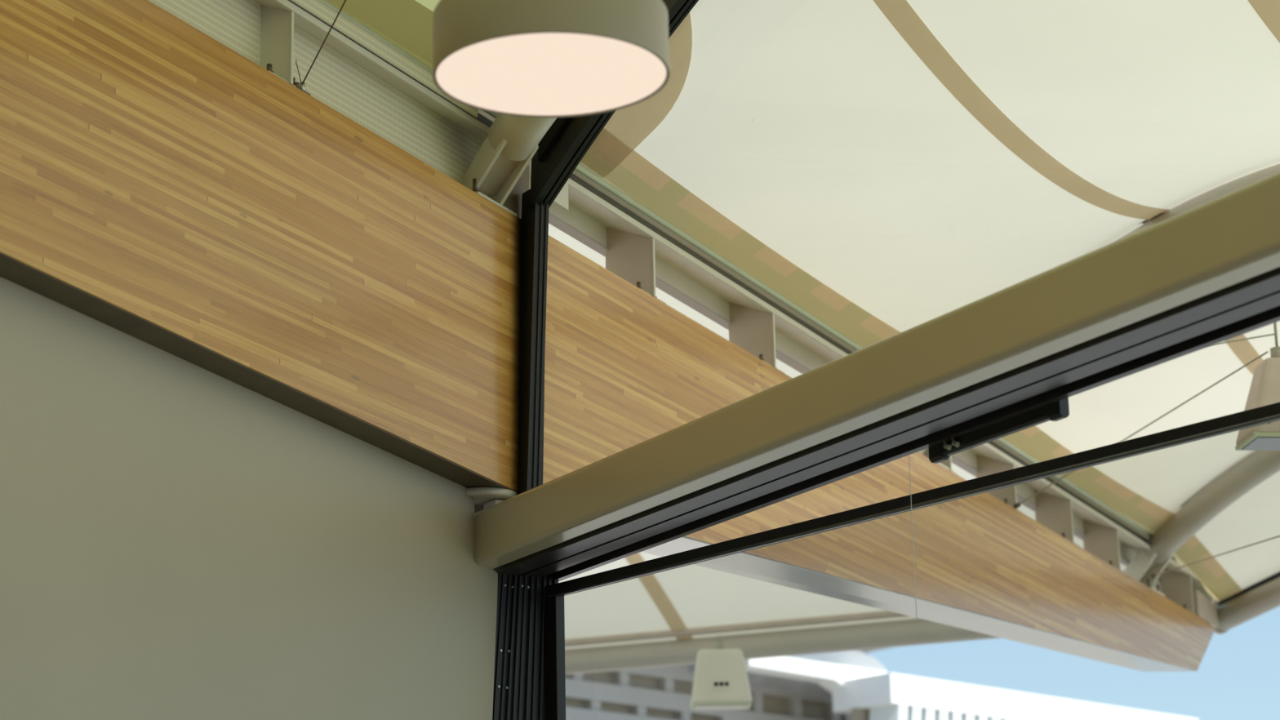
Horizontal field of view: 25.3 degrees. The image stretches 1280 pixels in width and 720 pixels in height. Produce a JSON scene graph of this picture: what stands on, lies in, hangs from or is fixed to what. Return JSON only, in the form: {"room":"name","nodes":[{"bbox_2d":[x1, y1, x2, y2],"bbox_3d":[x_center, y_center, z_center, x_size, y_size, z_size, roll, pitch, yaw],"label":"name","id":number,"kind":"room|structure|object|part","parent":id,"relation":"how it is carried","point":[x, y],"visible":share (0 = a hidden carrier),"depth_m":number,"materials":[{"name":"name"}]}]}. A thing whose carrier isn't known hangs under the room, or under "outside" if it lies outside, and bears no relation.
{"room":"pavilion interior","nodes":[
{"label":"pavilion interior","id":0,"kind":"room"},
{"bbox_2d":[0,276,497,719],"bbox_3d":[-3.058,0.666,3.550,0.160,3.937,11.845,-8,-17,24],"label":"wall","id":1,"kind":"structure","parent":0,"point":[180,540],"depth_m":7.56,"materials":[{"name":"white paint"}]},
{"bbox_2d":[474,172,1279,569],"bbox_3d":[2.377,-0.780,4.335,0.105,0.170,11.800,8,-18,-30],"label":"steel beam","id":2,"kind":"structure","parent":1,"relation":"attached to","point":[1233,237],"depth_m":7.00,"materials":[{"name":"beige metal"}]},
{"bbox_2d":[466,487,516,512],"bbox_3d":[-0.506,0.463,9.040,0.230,0.062,0.270,8,-18,-30],"label":"support bracket","id":3,"kind":"object","parent":2,"relation":"on","point":[484,497],"depth_m":8.95,"materials":[{"name":"beige metal"}]},
{"bbox_2d":[0,0,1215,671],"bbox_3d":[-1.159,-0.350,7.900,0.275,0.927,20.596,-8,-17,24],"label":"timber beam","id":4,"kind":"structure","parent":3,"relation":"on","point":[162,186],"depth_m":8.39,"materials":[{"name":"brown wood"}]},
{"bbox_2d":[148,0,261,65],"bbox_3d":[-3.347,-2.120,3.621,0.006,0.298,10.425,-8,-17,24],"label":"perforated panel","id":5,"kind":"object","parent":4,"relation":"on","point":[234,24],"visible":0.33,"depth_m":8.01,"materials":[{"name":"beige metal"}]},
{"bbox_2d":[259,4,295,86],"bbox_3d":[-1.063,-0.899,8.158,0.168,0.271,0.220,-8,-17,24],"label":"plate","id":6,"kind":"object","parent":4,"relation":"on","point":[277,25],"visible":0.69,"depth_m":8.14,"materials":[{"name":"beige metal"}]},
{"bbox_2d":[293,0,346,95],"bbox_3d":[-0.610,-1.200,7.219,0.067,0.334,2.219,4,-16,-19],"label":"wire","id":7,"kind":"object","parent":4,"relation":"attached to","point":[301,86],"visible":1,"depth_m":8.09,"materials":[{"name":"metal"}]},
{"bbox_2d":[293,25,490,198],"bbox_3d":[-0.757,-0.732,8.830,0.006,0.298,1.513,-8,-17,24],"label":"perforated panel","id":8,"kind":"object","parent":4,"relation":"on","point":[333,79],"visible":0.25,"depth_m":8.76,"materials":[{"name":"beige metal"}]},
{"bbox_2d":[462,113,556,216],"bbox_3d":[0.459,-1.224,7.737,0.346,0.612,4.181,9,-18,-31],"label":"bracket","id":9,"kind":"object","parent":4,"relation":"on","point":[511,143],"visible":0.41,"depth_m":9.04,"materials":[{"name":"beige metal"}]},
{"bbox_3d":[-0.505,-0.626,9.092,0.012,0.192,0.330,8,-18,-30],"label":"foot plate","id":10,"kind":"part","parent":9,"relation":"part of","materials":[{"name":"beige metal"}]},
{"bbox_3d":[-0.564,-0.483,9.215,0.240,0.014,0.260,-8,-17,24],"label":"plate","id":11,"kind":"part","parent":9,"relation":"part of","materials":[{"name":"beige metal"}]},
{"bbox_3d":[-0.447,-0.617,9.101,0.100,0.106,0.256,8,-18,-30],"label":"web plate","id":12,"kind":"part","parent":9,"relation":"part of","materials":[{"name":"beige paint"}]},
{"bbox_3d":[-0.409,-0.612,9.148,0.012,0.192,0.330,8,-18,-30],"label":"foot plate","id":13,"kind":"part","parent":9,"relation":"part of","materials":[{"name":"beige metal"}]},
{"bbox_2d":[605,226,666,303],"bbox_3d":[-0.034,-0.354,10.259,0.192,0.301,0.220,-8,-17,24],"label":"plate","id":14,"kind":"object","parent":4,"relation":"on","point":[630,256],"visible":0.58,"depth_m":10.25,"materials":[{"name":"beige paint"}]},
{"bbox_2d":[728,302,784,373],"bbox_3d":[0.442,-0.100,11.216,0.192,0.301,0.220,-8,-17,24],"label":"plate","id":15,"kind":"object","parent":4,"relation":"on","point":[752,330],"visible":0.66,"depth_m":11.21,"materials":[{"name":"beige paint"}]},
{"bbox_2d":[923,448,958,475],"bbox_3d":[1.322,0.372,12.987,0.192,0.301,0.220,-8,-17,24],"label":"plate","id":16,"kind":"object","parent":4,"relation":"on","point":[948,463],"visible":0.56,"depth_m":12.92,"materials":[{"name":"beige paint"}]},
{"bbox_3d":[1.319,0.370,12.984,0.190,0.298,0.008,-8,-17,24],"label":"plate","id":17,"kind":"part","parent":16,"relation":"part of","materials":[{"name":"beige paint"}]},
{"bbox_2d":[976,454,1022,512],"bbox_3d":[1.725,0.588,13.797,0.192,0.301,0.220,-8,-17,24],"label":"plate","id":18,"kind":"object","parent":4,"relation":"on","point":[986,466],"visible":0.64,"depth_m":13.79,"materials":[{"name":"beige paint"}]},
{"bbox_2d":[1035,490,1077,545],"bbox_3d":[2.119,0.799,14.589,0.192,0.301,0.220,-8,-17,24],"label":"plate","id":19,"kind":"object","parent":4,"relation":"on","point":[1054,513],"visible":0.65,"depth_m":14.58,"materials":[{"name":"beige paint"}]},
{"bbox_2d":[918,163,1279,473],"bbox_3d":[2.289,-0.301,11.438,0.346,0.733,4.181,9,-18,-31],"label":"arch","id":20,"kind":"object","parent":4,"relation":"on","point":[1233,185],"visible":0.09,"depth_m":11.36,"materials":[{"name":"paint"}]},
{"bbox_3d":[1.276,0.346,12.867,0.012,0.262,0.328,8,-18,-30],"label":"foot plate","id":21,"kind":"part","parent":20,"relation":"part of","materials":[{"name":"beige metal"}]},
{"bbox_3d":[1.268,0.498,12.899,0.240,0.014,0.260,-8,-17,24],"label":"plate","id":22,"kind":"part","parent":20,"relation":"part of","materials":[{"name":"beige metal"}]},
{"bbox_2d":[1083,520,1124,573],"bbox_3d":[2.478,0.992,15.312,0.192,0.301,0.220,-8,-17,24],"label":"plate","id":23,"kind":"object","parent":4,"relation":"on","point":[1101,541],"visible":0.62,"depth_m":15.30,"materials":[{"name":"beige paint"}]},
{"bbox_2d":[1013,351,1268,508],"bbox_3d":[2.143,0.347,12.545,0.024,0.070,2.659,3,-16,-15],"label":"cable","id":24,"kind":"object","parent":4,"relation":"attached to","point":[1017,504],"visible":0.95,"depth_m":12.19,"materials":[{"name":"metal"}]},
{"bbox_2d":[1235,322,1279,450],"bbox_3d":[2.537,0.022,11.327,0.330,0.642,0.251,1,-16,-6],"label":"floodlight","id":25,"kind":"object","parent":24,"relation":"hanging from","point":[1264,388],"visible":0.84,"depth_m":11.22,"materials":[{"name":"beige paint"}]},
{"bbox_3d":[2.543,0.321,11.245,0.325,0.016,0.240,1,-16,-6],"label":"trim frame","id":26,"kind":"part","parent":25,"relation":"part of","materials":[{"name":"beige metal"}]},
{"bbox_2d":[1159,568,1195,614],"bbox_3d":[3.119,1.335,16.601,0.192,0.301,0.220,-8,-17,24],"label":"plate","id":27,"kind":"object","parent":4,"relation":"on","point":[1176,586],"visible":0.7,"depth_m":16.59,"materials":[{"name":"beige paint"}]},
{"bbox_2d":[1123,450,1279,596],"bbox_3d":[3.805,0.508,14.487,0.346,0.739,4.181,9,-18,-31],"label":"arch","id":28,"kind":"object","parent":4,"relation":"on","point":[1259,466],"visible":0.85,"depth_m":15.56,"materials":[{"name":"paint"}]},
{"bbox_3d":[2.781,1.167,15.931,0.012,0.254,0.328,8,-18,-30],"label":"foot plate","id":29,"kind":"part","parent":28,"relation":"part of","materials":[{"name":"beige metal"}]},
{"bbox_3d":[2.840,1.149,15.947,0.100,0.113,0.253,8,-18,-30],"label":"web plate","id":30,"kind":"part","parent":28,"relation":"part of","materials":[{"name":"beige paint"}]},
{"bbox_3d":[2.878,1.180,15.986,0.279,0.254,0.192,-8,-17,24],"label":"foot plate","id":31,"kind":"part","parent":28,"relation":"part of","materials":[{"name":"beige metal"}]},
{"bbox_3d":[2.784,1.310,15.948,0.240,0.014,0.260,-8,-17,24],"label":"plate","id":32,"kind":"part","parent":28,"relation":"part of","materials":[{"name":"beige metal"}]},
{"bbox_2d":[1149,535,1279,577],"bbox_3d":[2.818,0.954,13.931,0.024,0.537,3.701,-1,-15,0],"label":"cable","id":33,"kind":"object","parent":4,"relation":"attached to","point":[1153,575],"visible":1,"depth_m":14.02,"materials":[{"name":"metal"}]},
{"bbox_2d":[1213,333,1274,345],"bbox_3d":[1.680,0.048,11.569,1.778,0.114,0.024,-7,-16,19],"label":"cable","id":34,"kind":"object","parent":4,"relation":"attached to","point":[1268,335],"visible":0.16,"depth_m":11.33,"materials":[{"name":"metal"}]},
{"bbox_2d":[253,0,1219,628],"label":"metal frame","id":35,"kind":"structure","parent":2,"relation":"on","point":[567,140],"depth_m":9.79,"materials":[{"name":"black metal"}]},
{"bbox_3d":[-0.412,-0.595,9.315,0.014,0.265,0.193,-8,-17,24],"label":"cheek panel","id":36,"kind":"part","parent":35,"relation":"part of","materials":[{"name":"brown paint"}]},
{"bbox_3d":[-0.282,-0.582,9.546,0.006,0.118,0.175,-8,-17,24],"label":"plate","id":37,"kind":"part","parent":35,"relation":"part of","materials":[{"name":"beige metal"}]},
{"bbox_3d":[-1.099,-0.937,8.144,0.240,0.333,20.800,-8,-17,24],"label":"clamping rail","id":38,"kind":"part","parent":35,"relation":"part of","materials":[{"name":"beige metal"}]},
{"bbox_3d":[-1.188,-1.016,8.181,0.008,0.088,20.750,-8,-17,24],"label":"plate","id":39,"kind":"part","parent":35,"relation":"part of","materials":[{"name":"beige metal"}]},
{"bbox_3d":[3.365,1.459,17.133,0.210,0.330,0.008,-8,-17,24],"label":"plate","id":40,"kind":"part","parent":35,"relation":"part of","materials":[{"name":"beige metal"}]},
{"bbox_2d":[492,266,1279,719],"bbox_3d":[2.449,0.855,3.911,0.514,3.540,11.610,8,-18,-30],"label":"door frame","id":41,"kind":"structure","parent":1,"relation":"in","point":[1251,304],"depth_m":7.57,"materials":[{"name":"black metal"}]},
{"bbox_2d":[544,401,1279,719],"bbox_3d":[0.928,1.931,7.369,0.040,3.313,3.650,12,-20,-39],"label":"door leaf","id":42,"kind":"structure","parent":41,"relation":"attached to","point":[554,619],"depth_m":8.09,"materials":[{"name":"black metal"}]},
{"bbox_3d":[0.889,0.355,7.814,0.036,0.037,3.630,12,-20,-39],"label":"rail","id":43,"kind":"part","parent":42,"relation":"part of","materials":[{"name":"black metal"}]},
{"bbox_2d":[908,454,916,618],"bbox_3d":[0.725,0.466,7.577,0.002,0.455,0.002,-8,-17,24],"label":"thread","id":44,"kind":"object","parent":41,"relation":"hanging from","point":[908,455],"visible":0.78,"depth_m":7.57},
{"bbox_2d":[928,397,1069,463],"bbox_3d":[0.907,0.175,7.292,0.046,0.064,0.547,8,-18,-30],"label":"door closer","id":45,"kind":"object","parent":41,"relation":"attached to","point":[1060,410],"depth_m":7.26,"materials":[{"name":"black metal"}]},
{"bbox_2d":[326,0,1279,601],"bbox_3d":[1.447,-1.911,5.920,6.504,0.588,22.942,-8,-17,24],"label":"canopy roof","id":46,"kind":"structure","parent":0,"point":[886,168],"depth_m":10.03,"materials":[{"name":"beige fabric"}]},
{"bbox_2d":[432,0,669,117],"bbox_3d":[-0.198,-1.184,6.131,0.495,1.226,0.495,-8,-17,24],"label":"lamp","id":47,"kind":"object","parent":46,"relation":"hanging from","point":[520,58],"visible":1,"depth_m":5.88,"materials":[{"name":"beige paint"}]},
{"bbox_2d":[435,32,666,115],"bbox_3d":[-0.186,-0.596,5.969,0.482,0.001,0.482,-8,-17,24],"label":"diffuser","id":48,"kind":"object","parent":47,"relation":"attached to","point":[545,73],"depth_m":5.96,"materials":[{"name":"white plastic"}]},
{"bbox_2d":[1191,571,1279,634],"bbox_3d":[4.292,0.790,15.541,0.562,0.768,3.928,8,-18,-30],"label":"tube","id":49,"kind":"object","parent":46,"relation":"attached to","point":[1262,597],"visible":0.94,"depth_m":16.86,"materials":[{"name":"paint"}]},
{"bbox_2d":[548,223,1126,649],"bbox_3d":[-5.270,0.826,15.790,13.986,1.690,10.078,-8,-17,24],"label":"fabric canopy","id":50,"kind":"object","parent":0,"point":[690,596],"depth_m":17.84,"materials":[{"name":"white fabric"}]},
{"bbox_2d":[690,635,751,710],"bbox_3d":[0.488,1.893,17.325,0.367,0.442,0.241,-1,-15,-1],"label":"floodlight","id":51,"kind":"object","parent":50,"relation":"hanging from","point":[721,681],"visible":1,"depth_m":17.22,"materials":[{"name":"beige metal"}]},
{"bbox_3d":[0.492,2.095,17.269,0.355,0.016,0.230,-1,-15,-1],"label":"trim frame","id":52,"kind":"part","parent":51,"relation":"part of","materials":[{"name":"beige metal"}]},
{"bbox_2d":[564,610,1000,675],"bbox_3d":[-3.358,2.288,19.523,14.006,0.216,0.186,-7,-17,21],"label":"tube","id":53,"kind":"object","parent":50,"relation":"attached to","point":[910,632],"visible":0.34,"depth_m":17.89,"materials":[{"name":"paint"}]},
{"label":"floor","id":54,"kind":"structure","parent":0,"visible":0},
{"bbox_2d":[564,646,896,719],"bbox_3d":[-0.505,6.194,29.356,16.000,6.950,5.150,14,-21,-43],"label":"building","id":55,"kind":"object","parent":54,"relation":"on","point":[791,687],"visible":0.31,"depth_m":29.14,"materials":[{"name":"white concrete"}]},
{"bbox_2d":[831,672,1198,719],"bbox_3d":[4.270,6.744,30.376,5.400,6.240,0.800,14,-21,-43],"label":"building","id":56,"kind":"structure","parent":54,"relation":"on","point":[888,695],"depth_m":29.70,"materials":[{"name":"white concrete"}]},
{"bbox_3d":[4.153,4.500,31.071,5.400,0.940,0.100,14,-21,-43],"label":"backing panel","id":57,"kind":"part","parent":56,"relation":"part of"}
]}

